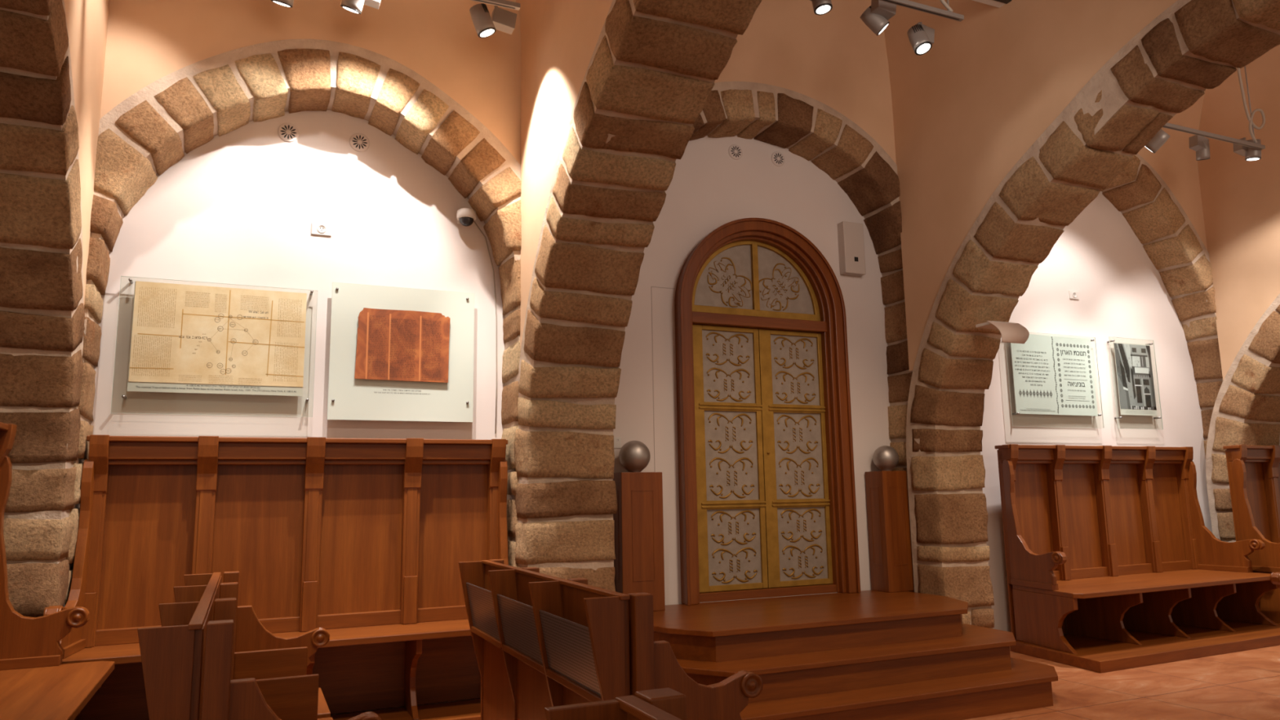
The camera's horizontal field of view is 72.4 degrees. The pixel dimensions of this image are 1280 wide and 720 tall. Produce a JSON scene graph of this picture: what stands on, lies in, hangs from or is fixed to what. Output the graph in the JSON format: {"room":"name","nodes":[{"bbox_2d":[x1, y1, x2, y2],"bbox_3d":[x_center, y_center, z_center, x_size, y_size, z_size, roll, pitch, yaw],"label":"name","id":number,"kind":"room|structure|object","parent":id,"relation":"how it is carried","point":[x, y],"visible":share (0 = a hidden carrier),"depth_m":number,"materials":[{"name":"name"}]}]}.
{"room":"house of worship","nodes":[
{"label":"house of worship","id":0,"kind":"room"},
{"bbox_2d":[90,109,504,715],"bbox_3d":[-2.165,0.127,5.866,2.620,4.400,0.001,3,-10,-24],"label":"wall","id":1,"kind":"structure","parent":0,"point":[241,207],"depth_m":5.92,"materials":[{"name":"white paint"}]},
{"bbox_2d":[110,275,317,417],"bbox_3d":[-2.698,-0.070,5.615,1.149,0.854,0.077,3,-10,-24],"label":"display panel","id":2,"kind":"object","parent":1,"relation":"attached to","point":[192,339],"visible":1,"depth_m":5.59,"materials":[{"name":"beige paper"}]},
{"bbox_2d":[277,123,298,142],"bbox_3d":[-2.418,-1.566,6.017,0.136,0.136,0.014,3,-10,-24],"label":"air vent","id":3,"kind":"object","parent":1,"relation":"in","point":[287,132],"visible":1,"depth_m":6.01,"materials":[{"name":"white paint"}]},
{"bbox_2d":[63,39,521,606],"bbox_3d":[-2.089,0.083,5.700,3.218,4.433,0.460,3,-10,-24],"label":"stone arch","id":4,"kind":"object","parent":1,"relation":"attached to","point":[151,131],"depth_m":5.76,"materials":[{"name":"stone"}]},
{"bbox_2d":[311,222,332,235],"bbox_3d":[-2.188,-0.900,6.012,0.130,0.085,0.016,3,-10,-24],"label":"wall socket","id":5,"kind":"object","parent":1,"relation":"attached to","point":[317,228],"visible":1,"depth_m":6.01,"materials":[{"name":"white plastic"}]},
{"bbox_2d":[317,224,326,233],"bbox_3d":[-2.185,-0.901,6.006,0.060,0.060,0.004,3,-10,-24],"label":"outlet","id":6,"kind":"object","parent":5,"relation":"attached to","point":[322,228],"depth_m":6.01,"materials":[{"name":"white plastic"}]},
{"bbox_2d":[349,133,369,151],"bbox_3d":[-1.989,-1.544,6.206,0.136,0.136,0.014,3,-10,-24],"label":"air vent","id":7,"kind":"object","parent":1,"relation":"in","point":[359,142],"visible":1,"depth_m":6.20,"materials":[{"name":"white paint"}]},
{"bbox_2d":[327,282,474,422],"bbox_3d":[-1.643,-0.041,6.079,0.974,0.934,0.088,3,-10,-24],"label":"display panel","id":8,"kind":"object","parent":1,"relation":"attached to","point":[397,353],"visible":1,"depth_m":6.04,"materials":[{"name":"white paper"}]},
{"bbox_2d":[456,208,475,226],"bbox_3d":[-1.265,-1.032,6.367,0.140,0.126,0.160,3,-10,-24],"label":"security camera","id":9,"kind":"object","parent":1,"relation":"attached to","point":[465,216],"visible":1,"depth_m":6.31,"materials":[{"name":"white plastic"}]},
{"bbox_2d":[473,220,497,433],"bbox_3d":[-1.135,-0.254,6.372,0.203,1.572,0.015,4,-10,-30],"label":"cable","id":10,"kind":"object","parent":1,"relation":"attached to","point":[473,220],"visible":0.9,"depth_m":6.42,"materials":[{"name":"beige plastic"}]},
{"bbox_2d":[63,0,612,350],"bbox_3d":[-0.750,-2.246,2.919,2.594,3.350,6.424,3,-10,-24],"label":"ceiling","id":11,"kind":"structure","parent":0,"point":[524,85],"depth_m":5.74,"materials":[{"name":"paint"}]},
{"bbox_2d":[271,0,293,8],"bbox_3d":[-2.180,-2.251,5.232,0.232,0.246,0.201,3,-10,-24],"label":"track spotlight","id":12,"kind":"object","parent":11,"relation":"attached to","point":[289,3],"visible":1,"depth_m":5.24,"materials":[{"name":"grey"}]},
{"bbox_2d":[469,3,516,38],"bbox_3d":[-0.960,-2.217,5.715,0.313,0.244,0.135,3,-10,-24],"label":"track spotlight","id":13,"kind":"object","parent":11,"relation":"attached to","point":[501,20],"visible":1,"depth_m":5.68,"materials":[{"name":"grey metal"}]},
{"bbox_2d":[471,0,520,10],"bbox_3d":[-1.833,-2.918,5.159,2.332,1.308,0.053,3,-10,-24],"label":"track","id":14,"kind":"object","parent":11,"relation":"hanging from","point":[504,3],"visible":1,"depth_m":5.48,"materials":[{"name":"grey metal"}]},
{"bbox_2d":[340,0,380,13],"bbox_3d":[-1.708,-2.244,5.380,0.244,0.246,0.172,3,-10,-24],"label":"track spotlight","id":15,"kind":"object","parent":14,"relation":"attached to","point":[353,6],"visible":1,"depth_m":5.34,"materials":[{"name":"grey metal"}]},
{"bbox_2d":[613,134,891,604],"bbox_3d":[0.927,0.137,7.252,3.050,4.700,0.001,3,-10,-24],"label":"wall","id":16,"kind":"structure","parent":0,"point":[708,189],"depth_m":7.41,"materials":[{"name":"white paint"}]},
{"bbox_2d":[613,436,621,448],"bbox_3d":[-0.211,0.628,6.657,0.145,0.085,0.008,3,-10,-24],"label":"wall plaque","id":17,"kind":"object","parent":16,"relation":"attached to","point":[617,440],"visible":0.53,"depth_m":6.67,"materials":[{"name":"white plastic"}]},
{"bbox_2d":[651,286,675,457],"bbox_3d":[0.205,0.638,6.846,0.210,2.470,0.004,3,-10,-24],"label":"conduit","id":18,"kind":"object","parent":16,"relation":"attached to","point":[652,286],"visible":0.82,"depth_m":6.89,"materials":[{"name":"beige"}]},
{"bbox_2d":[728,144,742,159],"bbox_3d":[0.821,-1.786,7.506,0.136,0.136,0.014,3,-10,-24],"label":"air vent","id":19,"kind":"object","parent":16,"relation":"in","point":[735,151],"visible":1,"depth_m":7.50,"materials":[{"name":"white paint"}]},
{"bbox_2d":[771,151,784,166],"bbox_3d":[1.214,-1.766,7.679,0.136,0.136,0.014,3,-10,-24],"label":"air vent","id":20,"kind":"object","parent":16,"relation":"in","point":[777,157],"visible":1,"depth_m":7.67,"materials":[{"name":"white paint"}]},
{"bbox_2d":[688,81,914,591],"bbox_3d":[0.986,0.081,7.082,3.517,4.757,0.447,3,-10,-24],"label":"trim","id":21,"kind":"structure","parent":16,"relation":"attached to","point":[811,130],"depth_m":7.60,"materials":[{"name":"stone"}]},
{"bbox_2d":[837,221,866,276],"bbox_3d":[1.891,-0.992,7.815,0.220,0.470,0.092,3,-10,-24],"label":"wall speaker","id":22,"kind":"object","parent":16,"relation":"attached to","point":[850,234],"visible":1,"depth_m":7.77,"materials":[{"name":"beige plastic"}]},
{"bbox_2d":[714,0,1177,371],"bbox_3d":[2.267,-2.092,4.247,2.854,3.350,6.423,3,-10,-24],"label":"ceiling","id":23,"kind":"structure","parent":0,"point":[954,118],"depth_m":7.16,"materials":[{"name":"paint"}]},
{"bbox_2d":[880,0,964,22],"bbox_3d":[1.421,-2.957,5.781,1.779,1.148,0.052,3,-10,-24],"label":"track","id":24,"kind":"object","parent":23,"relation":"hanging from","point":[948,14],"visible":1,"depth_m":5.94,"materials":[{"name":"grey metal"}]},
{"bbox_2d":[809,0,832,15],"bbox_3d":[1.179,-2.458,5.871,0.228,0.230,0.132,3,-10,-24],"label":"track spotlight","id":25,"kind":"object","parent":24,"relation":"attached to","point":[820,6],"visible":1,"depth_m":5.85,"materials":[{"name":"grey"}]},
{"bbox_2d":[859,0,896,35],"bbox_3d":[1.633,-2.376,6.026,0.198,0.259,0.188,3,-10,-24],"label":"track spotlight","id":26,"kind":"object","parent":24,"relation":"attached to","point":[876,16],"visible":0.99,"depth_m":5.99,"materials":[{"name":"grey metal"}]},
{"bbox_2d":[906,22,934,55],"bbox_3d":[2.005,-2.283,6.201,0.188,0.239,0.165,3,-10,-24],"label":"track spotlight","id":27,"kind":"object","parent":24,"relation":"attached to","point":[921,37],"visible":1,"depth_m":6.16,"materials":[{"name":"grey metal"}]},
{"bbox_2d":[972,0,1012,8],"bbox_3d":[2.697,-2.708,6.532,0.560,0.034,0.200,3,-10,-24],"label":"ceiling vent","id":28,"kind":"object","parent":23,"relation":"in","point":[997,3],"visible":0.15,"depth_m":6.57,"materials":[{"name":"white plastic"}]},
{"bbox_2d":[980,191,1212,639],"bbox_3d":[4.353,0.163,8.785,3.950,5.000,0.001,3,-10,-24],"label":"wall","id":29,"kind":"structure","parent":0,"point":[1099,256],"depth_m":9.05,"materials":[{"name":"white paint"}]},
{"bbox_2d":[1005,332,1104,428],"bbox_3d":[4.067,0.202,8.608,1.234,0.924,0.077,3,-10,-24],"label":"wall panel","id":30,"kind":"object","parent":29,"relation":"attached to","point":[1052,375],"visible":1,"depth_m":8.60,"materials":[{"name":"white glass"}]},
{"bbox_2d":[1068,290,1079,299],"bbox_3d":[4.442,-0.665,8.950,0.130,0.085,0.016,3,-10,-24],"label":"wall socket","id":31,"kind":"object","parent":29,"relation":"attached to","point":[1074,295],"visible":1,"depth_m":8.94,"materials":[{"name":"white plastic"}]},
{"bbox_2d":[1106,336,1163,429],"bbox_3d":[5.128,0.246,9.077,0.674,0.944,0.077,3,-10,-24],"label":"photograph","id":32,"kind":"object","parent":29,"relation":"attached to","point":[1136,393],"visible":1,"depth_m":9.06,"materials":[{"name":"grey paper"}]},
{"bbox_2d":[1113,342,1156,415],"bbox_3d":[5.138,0.199,9.072,0.540,0.750,0.006,3,-10,-24],"label":"photo","id":33,"kind":"object","parent":32,"relation":"attached to","point":[1136,393],"depth_m":9.06,"materials":[{"name":"white paper"}]},
{"bbox_2d":[1099,153,1222,457],"bbox_3d":[4.422,0.114,8.617,4.467,5.044,0.459,3,-10,-24],"label":"trim","id":34,"kind":"structure","parent":29,"relation":"attached to","point":[1152,211],"depth_m":9.30,"materials":[{"name":"stone"}]},
{"bbox_2d":[964,644,1279,719],"bbox_3d":[4.362,1.937,3.530,21.000,0.100,9.800,3,-10,-24],"label":"floor","id":35,"kind":"structure","parent":0,"point":[1244,685],"depth_m":6.02,"materials":[{"name":"ceramic"}]},
{"bbox_2d":[0,422,115,719],"bbox_3d":[-2.519,1.052,3.298,0.690,1.804,2.580,3,-10,-24],"label":"bench","id":36,"kind":"object","parent":35,"relation":"on","point":[35,684],"visible":1,"depth_m":4.32,"materials":[{"name":"brown wood"}]},
{"bbox_2d":[137,571,381,719],"bbox_3d":[-1.493,1.431,3.409,0.680,1.054,2.052,3,-10,-24],"label":"pew","id":37,"kind":"object","parent":35,"relation":"on","point":[211,656],"visible":1,"depth_m":2.69,"materials":[{"name":"brown wood"}]},
{"bbox_2d":[43,435,508,719],"bbox_3d":[-2.006,1.350,5.243,2.598,1.789,0.578,3,-10,-24],"label":"bench","id":38,"kind":"object","parent":35,"relation":"on","point":[362,541],"visible":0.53,"depth_m":5.46,"materials":[{"name":"brown wood"}]},
{"bbox_2d":[458,559,763,719],"bbox_3d":[-0.271,1.493,3.942,0.680,1.054,2.042,3,-10,-24],"label":"pew","id":39,"kind":"object","parent":35,"relation":"on","point":[540,641],"visible":0.95,"depth_m":3.46,"materials":[{"name":"brown wood"}]},
{"bbox_2d":[471,626,502,648],"bbox_3d":[-0.754,1.413,4.469,0.076,0.028,0.626,3,-10,-24],"label":"shelf","id":40,"kind":"object","parent":39,"relation":"attached to","point":[480,631],"depth_m":4.44,"materials":[{"name":"brown wood"}]},
{"bbox_2d":[502,644,545,674],"bbox_3d":[-0.487,1.317,3.874,0.076,0.028,0.646,3,-10,-24],"label":"shelf","id":41,"kind":"object","parent":39,"relation":"attached to","point":[531,660],"depth_m":3.83,"materials":[{"name":"brown wood"}]},
{"bbox_2d":[546,668,602,702],"bbox_3d":[-0.219,1.221,3.278,0.076,0.028,0.626,3,-10,-24],"label":"shelf","id":42,"kind":"object","parent":39,"relation":"attached to","point":[580,687],"depth_m":3.25,"materials":[{"name":"brown wood"}]},
{"bbox_2d":[544,687,686,719],"bbox_3d":[0.560,0.970,0.627,0.680,1.054,2.032,3,-10,-24],"label":"pew","id":43,"kind":"object","parent":35,"relation":"on","point":[662,704],"visible":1,"depth_m":1.48,"materials":[{"name":"brown wood"}]},
{"bbox_2d":[653,590,1057,719],"bbox_3d":[1.296,2.040,6.070,2.790,0.567,1.840,3,-10,-24],"label":"steps","id":44,"kind":"structure","parent":35,"relation":"on","point":[866,655],"depth_m":5.57,"materials":[{"name":"brown wood"}]},
{"bbox_2d":[613,471,665,611],"bbox_3d":[-0.031,1.332,6.454,0.333,0.993,0.268,3,-10,-24],"label":"wooden post","id":45,"kind":"object","parent":44,"relation":"on","point":[638,531],"visible":0.66,"depth_m":6.34,"materials":[{"name":"brown wood"}]},
{"bbox_2d":[618,440,650,471],"bbox_3d":[-0.040,0.723,6.549,0.236,0.240,0.236,3,-10,-24],"label":"ball","id":46,"kind":"object","parent":45,"relation":"on","point":[633,455],"visible":0.91,"depth_m":6.47,"materials":[{"name":"grey metal"}]},
{"bbox_2d":[674,217,860,605],"bbox_3d":[1.013,0.363,7.243,1.600,3.113,0.260,3,-10,-24],"label":"door","id":47,"kind":"structure","parent":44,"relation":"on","point":[766,487],"depth_m":7.27,"materials":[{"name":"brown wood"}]},
{"bbox_2d":[865,471,914,592],"bbox_3d":[2.122,1.445,7.426,0.283,0.993,0.233,3,-10,-24],"label":"pedestal","id":48,"kind":"object","parent":44,"relation":"on","point":[891,558],"visible":1,"depth_m":7.34,"materials":[{"name":"brown wood"}]},
{"bbox_2d":[872,445,898,471],"bbox_3d":[2.113,0.846,7.520,0.216,0.220,0.216,3,-10,-24],"label":"ball","id":49,"kind":"object","parent":48,"relation":"on","point":[886,458],"visible":1,"depth_m":7.45,"materials":[{"name":"grey metal"}]},
{"bbox_2d":[994,444,1279,672],"bbox_3d":[4.579,1.648,7.896,2.959,1.789,1.070,3,-10,-26],"label":"bench","id":50,"kind":"object","parent":35,"relation":"on","point":[1110,548],"visible":0.97,"depth_m":8.08,"materials":[{"name":"brown wood"}]},
{"bbox_2d":[1222,444,1279,625],"bbox_3d":[7.266,1.748,8.839,2.580,1.789,0.970,3,-10,-26],"label":"bench","id":51,"kind":"object","parent":35,"relation":"on","point":[1253,471],"visible":0.85,"depth_m":8.78,"materials":[{"name":"brown wood"}]},
{"bbox_2d":[1270,572,1279,589],"bbox_3d":[5.246,1.711,5.957,0.680,1.054,1.372,3,-10,-24],"label":"pew","id":52,"kind":"object","parent":35,"relation":"on","point":[1274,576],"visible":1,"depth_m":6.44,"materials":[{"name":"brown wood"}]},
{"bbox_2d":[1137,44,1279,380],"bbox_3d":[5.686,-1.918,5.753,3.694,3.350,6.420,3,-10,-24],"label":"ceiling","id":53,"kind":"structure","parent":0,"point":[1233,205],"depth_m":9.07,"materials":[{"name":"paint"}]},
{"bbox_2d":[1162,66,1265,150],"bbox_3d":[5.146,-2.627,7.810,1.494,1.308,0.190,3,-10,-24],"label":"track","id":54,"kind":"object","parent":53,"relation":"hanging from","point":[1169,126],"visible":0.84,"depth_m":8.00,"materials":[{"name":"grey metal"}]},
{"bbox_2d":[1145,128,1170,153],"bbox_3d":[4.416,-1.901,7.473,0.178,0.263,0.207,3,-10,-24],"label":"track spotlight","id":55,"kind":"object","parent":54,"relation":"attached to","point":[1161,137],"visible":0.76,"depth_m":7.42,"materials":[{"name":"grey metal"}]},
{"bbox_2d":[1188,134,1210,160],"bbox_3d":[5.161,-1.959,8.062,0.219,0.243,0.145,3,-10,-24],"label":"track spotlight","id":56,"kind":"object","parent":54,"relation":"attached to","point":[1198,144],"visible":0.98,"depth_m":8.02,"materials":[{"name":"grey metal"}]},
{"bbox_2d":[1233,137,1261,160],"bbox_3d":[5.667,-1.971,8.142,0.189,0.229,0.170,3,-10,-24],"label":"track spotlight","id":57,"kind":"object","parent":54,"relation":"attached to","point":[1250,153],"visible":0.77,"depth_m":8.12,"materials":[{"name":"grey metal"}]},
{"bbox_3d":[-3.658,-0.644,5.297,0.640,5.800,0.640,3,-10,-24],"label":"wall","id":58,"kind":"structure","parent":0,"visible":0},
{"bbox_2d":[0,0,84,617],"bbox_3d":[-2.185,-0.482,1.977,0.714,4.424,6.634,3,-10,-24],"label":"trim","id":59,"kind":"structure","parent":58,"relation":"attached to","point":[42,313],"depth_m":4.53,"materials":[{"name":"stone"}]},
{"bbox_3d":[-0.721,-0.494,6.591,0.565,5.800,0.640,3,-10,-24],"label":"wall","id":60,"kind":"structure","parent":0,"visible":0},
{"bbox_2d":[513,0,761,591],"bbox_3d":[0.733,-0.328,3.262,0.667,4.414,6.614,3,-10,-24],"label":"stone arch","id":61,"kind":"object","parent":60,"relation":"attached to","point":[654,66],"depth_m":5.54,"materials":[{"name":"stone"}]},
{"bbox_3d":[2.414,-0.334,7.973,0.345,5.800,0.640,3,-10,-24],"label":"wall","id":62,"kind":"structure","parent":0,"visible":0},
{"bbox_2d":[975,320,1029,343],"bbox_3d":[2.834,-0.202,6.837,0.330,0.190,0.293,3,-10,-24],"label":"uplight","id":63,"kind":"object","parent":62,"relation":"attached to","point":[1011,332],"visible":1,"depth_m":6.73,"materials":[{"name":"beige metal"}]},
{"bbox_2d":[906,0,1279,628],"bbox_3d":[3.820,-0.175,4.623,0.556,4.424,6.634,3,-10,-24],"label":"stone arch","id":64,"kind":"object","parent":62,"relation":"attached to","point":[1192,46],"depth_m":6.69,"materials":[{"name":"stone"}]},
{"bbox_3d":[6.303,-0.135,9.687,0.395,5.800,0.640,3,-10,-24],"label":"wall","id":65,"kind":"structure","parent":0,"visible":0},
{"bbox_2d":[1205,293,1279,542],"bbox_3d":[7.676,0.026,6.322,0.674,4.414,7.021,3,-10,-24],"label":"trim","id":66,"kind":"structure","parent":65,"relation":"attached to","point":[1246,408],"depth_m":8.99,"materials":[{"name":"stone"}]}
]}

